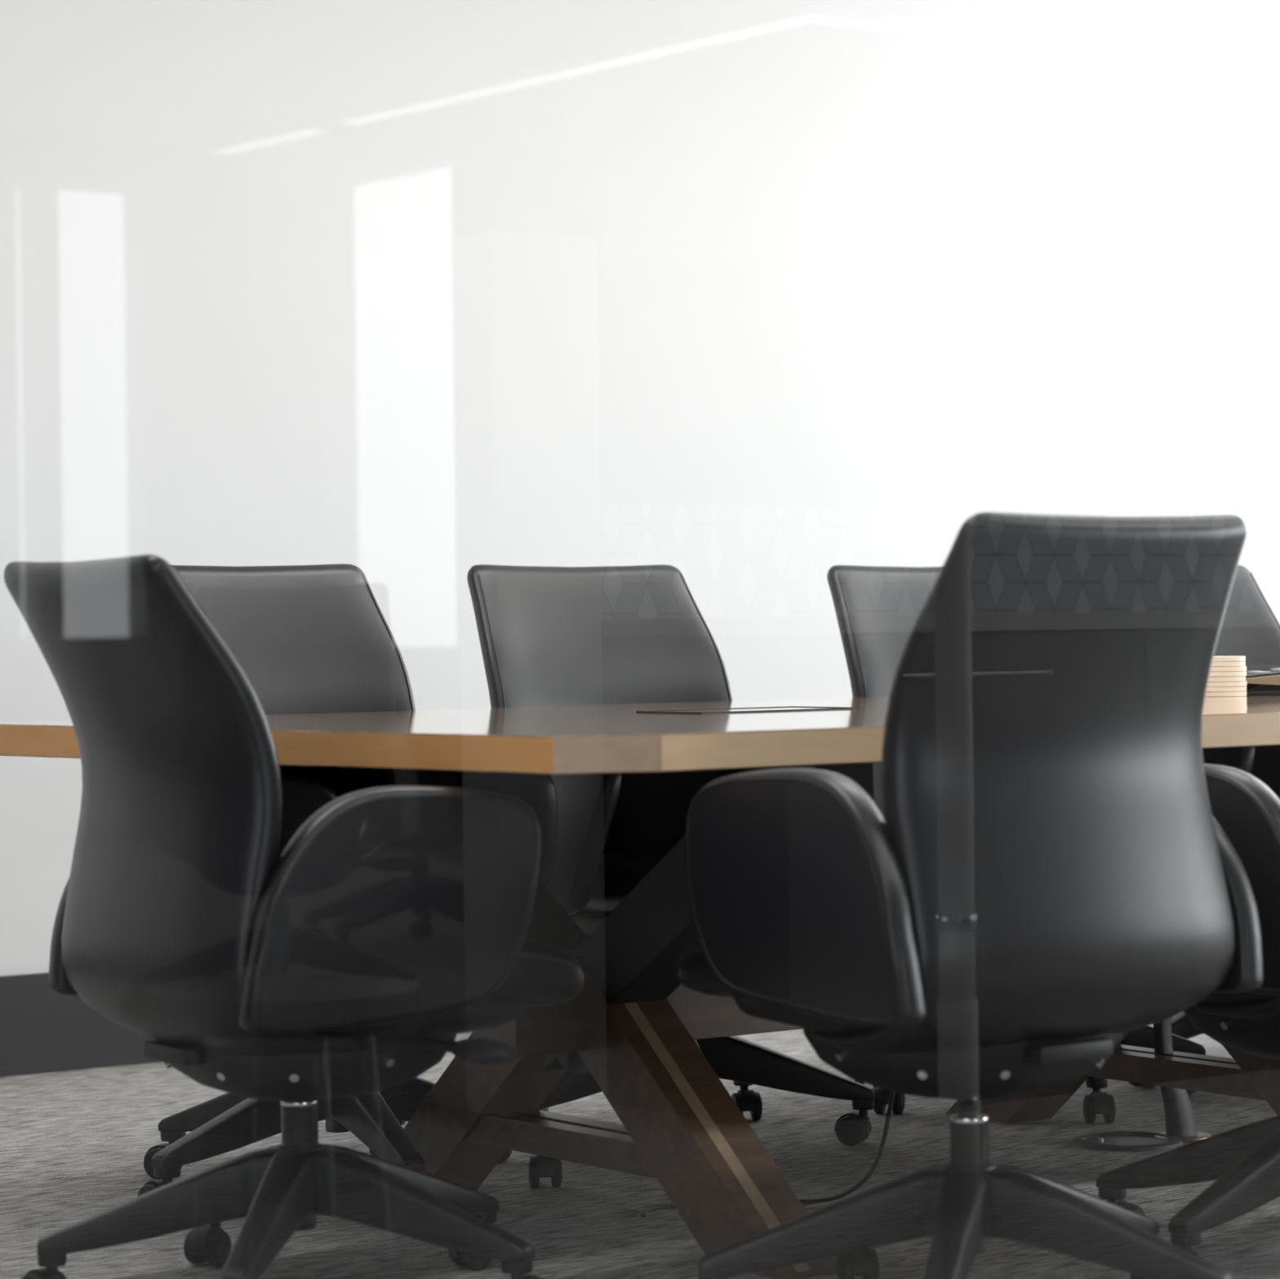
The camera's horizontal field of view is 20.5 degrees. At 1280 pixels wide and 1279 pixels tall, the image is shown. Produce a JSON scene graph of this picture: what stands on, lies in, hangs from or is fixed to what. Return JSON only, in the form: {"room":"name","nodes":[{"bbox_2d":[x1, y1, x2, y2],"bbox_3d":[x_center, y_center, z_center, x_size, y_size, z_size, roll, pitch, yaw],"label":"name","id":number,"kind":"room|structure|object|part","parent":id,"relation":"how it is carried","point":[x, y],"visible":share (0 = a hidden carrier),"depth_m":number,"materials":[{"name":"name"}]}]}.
{"room":"office","nodes":[
{"label":"office","id":0,"kind":"room"},
{"bbox_2d":[0,0,1279,976],"bbox_3d":[-0.870,-0.595,7.367,8.400,2.900,0.150,-1,0,-37],"label":"wall","id":1,"kind":"structure","parent":0,"point":[752,300],"depth_m":7.88,"materials":[{"name":"white paint"}]},
{"bbox_2d":[0,973,472,1077],"bbox_3d":[-0.805,0.756,7.308,8.400,0.198,0.012,-1,0,-37],"label":"baseboard","id":2,"kind":"structure","parent":1,"relation":"attached to","point":[42,1030],"depth_m":7.03,"materials":[{"name":"grey plastic"}]},
{"bbox_2d":[0,1024,1279,1278],"bbox_3d":[3.705,0.882,1.747,15.000,0.120,14.718,-1,0,-37],"label":"floor","id":3,"kind":"structure","parent":0,"point":[74,1144],"depth_m":5.58,"materials":[{"name":"grey carpet"}]},
{"bbox_2d":[4,554,584,1278],"bbox_3d":[-0.442,0.377,4.604,0.665,0.966,0.692,-1,0,-34],"label":"chair","id":4,"kind":"object","parent":3,"relation":"on","point":[296,944],"visible":1,"depth_m":4.41,"materials":[{"name":"black leather"}]},
{"bbox_3d":[-0.621,0.734,4.578,0.315,0.140,0.060,-1,0,-9],"label":"leg","id":5,"kind":"part","parent":4,"relation":"part of","materials":[{"name":"black plastic"}]},
{"bbox_3d":[-0.602,0.330,4.823,0.428,0.293,0.068,-1,0,-34],"label":"armrest","id":6,"kind":"part","parent":4,"relation":"part of","materials":[{"name":"black leather"}]},
{"bbox_3d":[-0.544,0.209,4.542,0.396,0.648,0.520,-5,3,-34],"label":"backrest","id":7,"kind":"part","parent":4,"relation":"part of","materials":[{"name":"black leather"}]},
{"bbox_3d":[-0.470,0.733,4.428,0.060,0.140,0.315,-1,0,9],"label":"leg","id":8,"kind":"part","parent":4,"relation":"part of","materials":[{"name":"black plastic"}]},
{"bbox_3d":[-0.307,0.329,4.379,0.428,0.293,0.068,-1,0,-34],"label":"armrest","id":9,"kind":"part","parent":4,"relation":"part of","materials":[{"name":"black leather"}]},
{"bbox_3d":[-0.314,0.730,4.736,0.060,0.140,0.315,0,0,45],"label":"leg","id":10,"kind":"part","parent":4,"relation":"part of","materials":[{"name":"black plastic"}]},
{"bbox_3d":[-0.280,0.730,4.526,0.315,0.140,0.060,-1,0,27],"label":"leg","id":11,"kind":"part","parent":4,"relation":"part of","materials":[{"name":"black plastic"}]},
{"bbox_3d":[-0.227,0.516,4.470,0.060,0.032,0.234,-1,0,-39],"label":"height lever","id":12,"kind":"part","parent":4,"relation":"part of","materials":[{"name":"black plastic"}]},
{"bbox_3d":[-0.397,0.432,4.639,0.488,0.111,0.476,-1,0,-34],"label":"seat","id":13,"kind":"part","parent":4,"relation":"part of","materials":[{"name":"black leather"}]},
{"bbox_2d":[137,564,562,1196],"bbox_3d":[-0.475,0.367,5.474,0.673,0.982,0.659,-1,0,-27],"label":"chair","id":14,"kind":"object","parent":3,"relation":"on","point":[306,638],"visible":0.33,"depth_m":5.64,"materials":[{"name":"black leather"}]},
{"bbox_3d":[-0.626,0.730,5.585,0.315,0.140,0.060,-1,0,30],"label":"leg","id":15,"kind":"part","parent":14,"relation":"part of","materials":[{"name":"black plastic"}]},
{"bbox_3d":[-0.604,0.731,5.373,0.315,0.140,0.060,-1,0,-42],"label":"leg","id":16,"kind":"part","parent":14,"relation":"part of","materials":[{"name":"black plastic"}]},
{"bbox_3d":[-0.535,0.201,5.569,0.520,0.648,0.396,-1,0,-38],"label":"backrest","id":17,"kind":"part","parent":14,"relation":"part of","materials":[{"name":"black leather"}]},
{"bbox_3d":[-0.395,0.728,5.329,0.060,0.140,0.315,-1,0,-24],"label":"leg","id":18,"kind":"part","parent":14,"relation":"part of","materials":[{"name":"black plastic"}]},
{"bbox_3d":[-0.432,0.727,5.672,0.060,0.140,0.315,-1,0,12],"label":"leg","id":19,"kind":"part","parent":14,"relation":"part of","materials":[{"name":"black plastic"}]},
{"bbox_3d":[-0.289,0.726,5.514,0.315,0.140,0.060,-1,0,-6],"label":"leg","id":20,"kind":"part","parent":14,"relation":"part of","materials":[{"name":"black plastic"}]},
{"bbox_3d":[-0.268,0.319,5.663,0.068,0.293,0.428,-1,0,-38],"label":"armrest","id":21,"kind":"part","parent":14,"relation":"part of","materials":[{"name":"black leather"}]},
{"bbox_2d":[0,694,1279,1278],"bbox_3d":[0.891,0.469,5.881,3.733,0.742,1.407,-1,0,-37],"label":"conference table","id":22,"kind":"object","parent":3,"relation":"on","point":[633,1024],"visible":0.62,"depth_m":5.00,"materials":[{"name":"brown wood"}]},
{"bbox_3d":[-0.254,0.396,5.384,0.100,0.464,0.630,-1,0,-37],"label":"arm","id":23,"kind":"part","parent":22,"relation":"part of","materials":[{"name":"black leather"}]},
{"bbox_3d":[-0.238,0.656,5.369,0.108,0.400,0.528,-1,0,-37],"label":"leg","id":24,"kind":"part","parent":22,"relation":"part of","materials":[{"name":"brown wood"}]},
{"bbox_3d":[0.076,0.654,4.944,0.108,0.400,0.528,-1,0,-37],"label":"leg","id":25,"kind":"part","parent":22,"relation":"part of","materials":[{"name":"brown wood"}]},
{"bbox_3d":[0.086,0.394,4.927,0.100,0.464,0.630,-1,0,-37],"label":"arm","id":26,"kind":"part","parent":22,"relation":"part of","materials":[{"name":"black leather"}]},
{"bbox_3d":[0.171,0.114,5.488,0.292,0.009,0.151,-1,0,-37],"label":"lid","id":27,"kind":"part","parent":22,"relation":"part of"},
{"bbox_2d":[640,1091,894,1217],"bbox_3d":[0.192,0.509,5.276,0.391,0.686,0.126,-1,0,0],"label":"power cable","id":28,"kind":"object","parent":22,"relation":"hanging from","point":[865,1178],"visible":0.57,"depth_m":5.25,"materials":[{"name":"black plastic"}]},
{"bbox_3d":[0.738,0.641,6.095,0.108,0.400,0.528,-1,0,-37],"label":"leg","id":29,"kind":"part","parent":22,"relation":"part of","materials":[{"name":"brown wood"}]},
{"bbox_2d":[1204,691,1246,697],"bbox_3d":[0.994,0.093,6.080,0.098,0.008,0.098,-1,0,0],"label":"coaster","id":30,"kind":"object","parent":22,"relation":"on","point":[1208,694],"visible":0.61,"depth_m":6.04,"materials":[{"name":"brown wood"}]},
{"bbox_2d":[1205,686,1246,691],"bbox_3d":[0.993,0.085,6.080,0.099,0.008,0.099,-1,0,0],"label":"coaster","id":31,"kind":"object","parent":30,"relation":"on","point":[1208,688],"visible":0.59,"depth_m":6.03,"materials":[{"name":"brown wood"}]},
{"bbox_2d":[1206,680,1247,686],"bbox_3d":[0.994,0.076,6.078,0.097,0.008,0.097,-1,0,0],"label":"coaster","id":32,"kind":"object","parent":31,"relation":"on","point":[1242,683],"visible":0.57,"depth_m":6.03,"materials":[{"name":"brown wood"}]},
{"bbox_2d":[1208,675,1245,681],"bbox_3d":[0.992,0.068,6.078,0.098,0.008,0.098,-1,0,0],"label":"coaster","id":33,"kind":"object","parent":32,"relation":"on","point":[1237,678],"visible":0.54,"depth_m":6.03,"materials":[{"name":"brown wood"}]},
{"bbox_2d":[1208,671,1246,676],"bbox_3d":[0.992,0.059,6.079,0.100,0.008,0.100,-1,0,0],"label":"coaster","id":34,"kind":"object","parent":33,"relation":"on","point":[1230,673],"visible":0.55,"depth_m":6.03,"materials":[{"name":"brown wood"}]},
{"bbox_2d":[1209,666,1246,671],"bbox_3d":[0.992,0.050,6.079,0.100,0.008,0.100,-1,0,0],"label":"coaster","id":35,"kind":"object","parent":34,"relation":"on","point":[1220,668],"visible":0.62,"depth_m":6.03,"materials":[{"name":"brown wood"}]},
{"bbox_2d":[1211,661,1245,666],"bbox_3d":[0.991,0.042,6.078,0.097,0.008,0.097,-1,0,0],"label":"coaster","id":36,"kind":"object","parent":35,"relation":"on","point":[1215,664],"visible":0.61,"depth_m":6.03,"materials":[{"name":"brown wood"}]},
{"bbox_2d":[1212,656,1245,661],"bbox_3d":[0.992,0.033,6.078,0.096,0.008,0.096,-1,0,0],"label":"coaster","id":37,"kind":"object","parent":36,"relation":"on","point":[1215,658],"visible":0.52,"depth_m":6.03,"materials":[{"name":"brown wood"}]},
{"bbox_3d":[1.053,0.639,5.670,0.108,0.400,0.528,-1,0,-37],"label":"leg","id":38,"kind":"part","parent":22,"relation":"part of","materials":[{"name":"brown wood"}]},
{"bbox_2d":[1244,668,1279,695],"bbox_3d":[1.183,0.065,6.200,0.300,0.058,0.180,-1,0,-1],"label":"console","id":39,"kind":"object","parent":22,"relation":"on","point":[1259,682],"visible":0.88,"depth_m":6.12,"materials":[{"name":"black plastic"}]},
{"bbox_3d":[1.180,0.051,6.200,0.285,0.027,0.168,-1,0,-1],"label":"panel","id":40,"kind":"part","parent":39,"relation":"part of","materials":[{"name":"black plastic"}]},
{"bbox_3d":[1.183,0.091,6.200,0.300,0.007,0.180,-1,0,-1],"label":"plate","id":41,"kind":"part","parent":39,"relation":"part of","materials":[{"name":"black plastic"}]},
{"bbox_2d":[466,564,874,1163],"bbox_3d":[0.022,0.359,5.934,0.669,0.982,0.665,-1,0,-37],"label":"chair","id":42,"kind":"object","parent":3,"relation":"on","point":[548,636],"visible":0.23,"depth_m":6.05,"materials":[{"name":"black leather"}]},
{"bbox_3d":[-0.103,0.722,5.862,0.315,0.140,0.060,-1,0,-30],"label":"leg","id":43,"kind":"part","parent":42,"relation":"part of","materials":[{"name":"black plastic"}]},
{"bbox_3d":[-0.171,0.317,5.800,0.068,0.293,0.428,-1,0,-37],"label":"armrest","id":44,"kind":"part","parent":42,"relation":"part of","materials":[{"name":"black leather"}]},
{"bbox_3d":[-0.011,0.193,6.029,0.520,0.648,0.396,-1,0,-37],"label":"backrest","id":45,"kind":"part","parent":42,"relation":"part of","materials":[{"name":"black leather"}]},
{"bbox_3d":[0.085,0.417,5.904,0.476,0.111,0.488,-1,0,-37],"label":"seat","id":46,"kind":"part","parent":42,"relation":"part of","materials":[{"name":"black leather"}]},
{"bbox_3d":[0.127,0.718,6.119,0.060,0.140,0.315,-1,0,24],"label":"leg","id":47,"kind":"part","parent":42,"relation":"part of","materials":[{"name":"black plastic"}]},
{"bbox_3d":[0.235,0.718,5.935,0.315,0.140,0.060,-1,0,6],"label":"leg","id":48,"kind":"part","parent":42,"relation":"part of","materials":[{"name":"black plastic"}]},
{"bbox_3d":[0.258,0.310,6.118,0.068,0.293,0.428,-1,0,-37],"label":"armrest","id":49,"kind":"part","parent":42,"relation":"part of","materials":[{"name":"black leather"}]},
{"bbox_2d":[676,511,1263,1278],"bbox_3d":[0.426,0.352,4.398,0.691,1.000,0.670,-1,0,-37],"label":"chair","id":50,"kind":"object","parent":3,"relation":"on","point":[1050,877],"visible":1,"depth_m":4.19,"materials":[{"name":"black leather"}]},
{"bbox_3d":[0.370,0.402,4.423,0.476,0.111,0.488,-1,0,-37],"label":"seat","id":51,"kind":"part","parent":50,"relation":"part of","materials":[{"name":"black leather"}]},
{"bbox_3d":[0.195,0.301,4.209,0.068,0.293,0.428,-1,0,-37],"label":"armrest","id":52,"kind":"part","parent":50,"relation":"part of","materials":[{"name":"black leather"}]},
{"bbox_3d":[0.228,0.724,4.360,0.315,0.140,0.060,-1,0,-5],"label":"leg","id":53,"kind":"part","parent":50,"relation":"part of","materials":[{"name":"black plastic"}]},
{"bbox_3d":[0.337,0.722,4.544,0.060,0.140,0.315,-1,0,-23],"label":"leg","id":54,"kind":"part","parent":50,"relation":"part of","materials":[{"name":"black plastic"}]},
{"bbox_3d":[0.369,0.723,4.200,0.060,0.140,0.315,-1,0,13],"label":"leg","id":55,"kind":"part","parent":50,"relation":"part of","materials":[{"name":"black plastic"}]},
{"bbox_3d":[0.460,0.176,4.297,0.520,0.648,0.396,-1,0,-37],"label":"backrest","id":56,"kind":"part","parent":50,"relation":"part of","materials":[{"name":"black leather"}]},
{"bbox_3d":[0.545,0.720,4.497,0.315,0.140,0.060,-1,0,-41],"label":"leg","id":57,"kind":"part","parent":50,"relation":"part of","materials":[{"name":"black plastic"}]},
{"bbox_3d":[0.565,0.720,4.284,0.315,0.140,0.060,-1,0,31],"label":"leg","id":58,"kind":"part","parent":50,"relation":"part of","materials":[{"name":"black plastic"}]},
{"bbox_3d":[0.623,0.294,4.527,0.068,0.293,0.428,-1,0,-37],"label":"armrest","id":59,"kind":"part","parent":50,"relation":"part of","materials":[{"name":"black leather"}]},
{"bbox_2d":[826,564,1205,1123],"bbox_3d":[0.691,0.349,6.433,0.655,0.982,0.675,-1,0,-29],"label":"chair","id":60,"kind":"object","parent":3,"relation":"on","point":[877,608],"visible":0.13,"depth_m":6.50,"materials":[{"name":"black leather"}]},
{"bbox_3d":[0.463,0.307,6.317,0.068,0.293,0.428,-1,0,-35],"label":"armrest","id":61,"kind":"part","parent":60,"relation":"part of","materials":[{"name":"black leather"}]},
{"bbox_3d":[0.631,0.183,6.540,0.520,0.648,0.396,-1,0,-35],"label":"backrest","id":62,"kind":"part","parent":60,"relation":"part of","materials":[{"name":"black leather"}]},
{"bbox_3d":[0.750,0.710,6.291,0.060,0.140,0.315,-1,0,-19],"label":"leg","id":63,"kind":"part","parent":60,"relation":"part of","materials":[{"name":"black plastic"}]},
{"bbox_3d":[0.874,0.708,6.465,0.315,0.140,0.060,-1,0,-1],"label":"leg","id":64,"kind":"part","parent":60,"relation":"part of","materials":[{"name":"black plastic"}]},
{"bbox_3d":[0.902,0.300,6.620,0.068,0.293,0.428,-1,0,-35],"label":"armrest","id":65,"kind":"part","parent":60,"relation":"part of","materials":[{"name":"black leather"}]},
{"bbox_2d":[1071,1131,1182,1151],"bbox_3d":[0.812,0.836,5.897,0.184,0.010,0.184,-1,0,0],"label":"floor outlet","id":66,"kind":"object","parent":3,"relation":"on","point":[1115,1141],"visible":1,"depth_m":5.89,"materials":[{"name":"grey plastic"}]},
{"bbox_2d":[1153,1017,1211,1142],"bbox_3d":[0.907,0.493,5.944,0.098,0.692,0.096,-1,0,-37],"label":"cable conduit","id":67,"kind":"object","parent":3,"relation":"on","point":[1180,1123],"visible":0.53,"depth_m":5.93,"materials":[{"name":"black plastic"}]},
{"bbox_2d":[1096,764,1279,1257],"bbox_3d":[0.951,0.352,4.809,0.695,0.980,0.673,-1,0,-40],"label":"chair","id":68,"kind":"object","parent":3,"relation":"on","point":[1244,1161],"visible":0.44,"depth_m":4.66,"materials":[{"name":"black leather"}]},
{"bbox_3d":[0.785,0.715,4.908,0.315,0.140,0.060,-1,0,29],"label":"leg","id":69,"kind":"part","parent":68,"relation":"part of","materials":[{"name":"black plastic"}]},
{"bbox_3d":[0.812,0.716,4.696,0.315,0.140,0.060,-1,0,-43],"label":"leg","id":70,"kind":"part","parent":68,"relation":"part of","materials":[{"name":"black plastic"}]},
{"bbox_3d":[1.000,0.185,4.743,0.520,0.648,0.396,-1,0,-40],"label":"backrest","id":71,"kind":"part","parent":68,"relation":"part of","materials":[{"name":"black leather"}]},
{"bbox_3d":[0.740,0.310,4.641,0.068,0.293,0.428,-1,0,-40],"label":"armrest","id":72,"kind":"part","parent":68,"relation":"part of","materials":[{"name":"black leather"}]},
{"bbox_2d":[1128,564,1279,1088],"bbox_3d":[1.181,0.341,6.776,0.671,0.982,0.683,-1,0,-37],"label":"chair","id":73,"kind":"object","parent":3,"relation":"on","point":[1250,628],"visible":0.06,"depth_m":7.02,"materials":[{"name":"black leather"}]},
{"bbox_3d":[1.066,0.704,6.690,0.315,0.140,0.060,-1,0,-37],"label":"leg","id":74,"kind":"part","parent":73,"relation":"part of","materials":[{"name":"black plastic"}]},
{"bbox_3d":[0.987,0.299,6.645,0.068,0.293,0.428,-1,0,-37],"label":"armrest","id":75,"kind":"part","parent":73,"relation":"part of","materials":[{"name":"black leather"}]},
{"bbox_3d":[1.147,0.175,6.874,0.520,0.648,0.396,-1,0,-37],"label":"backrest","id":76,"kind":"part","parent":73,"relation":"part of","materials":[{"name":"black leather"}]}
]}

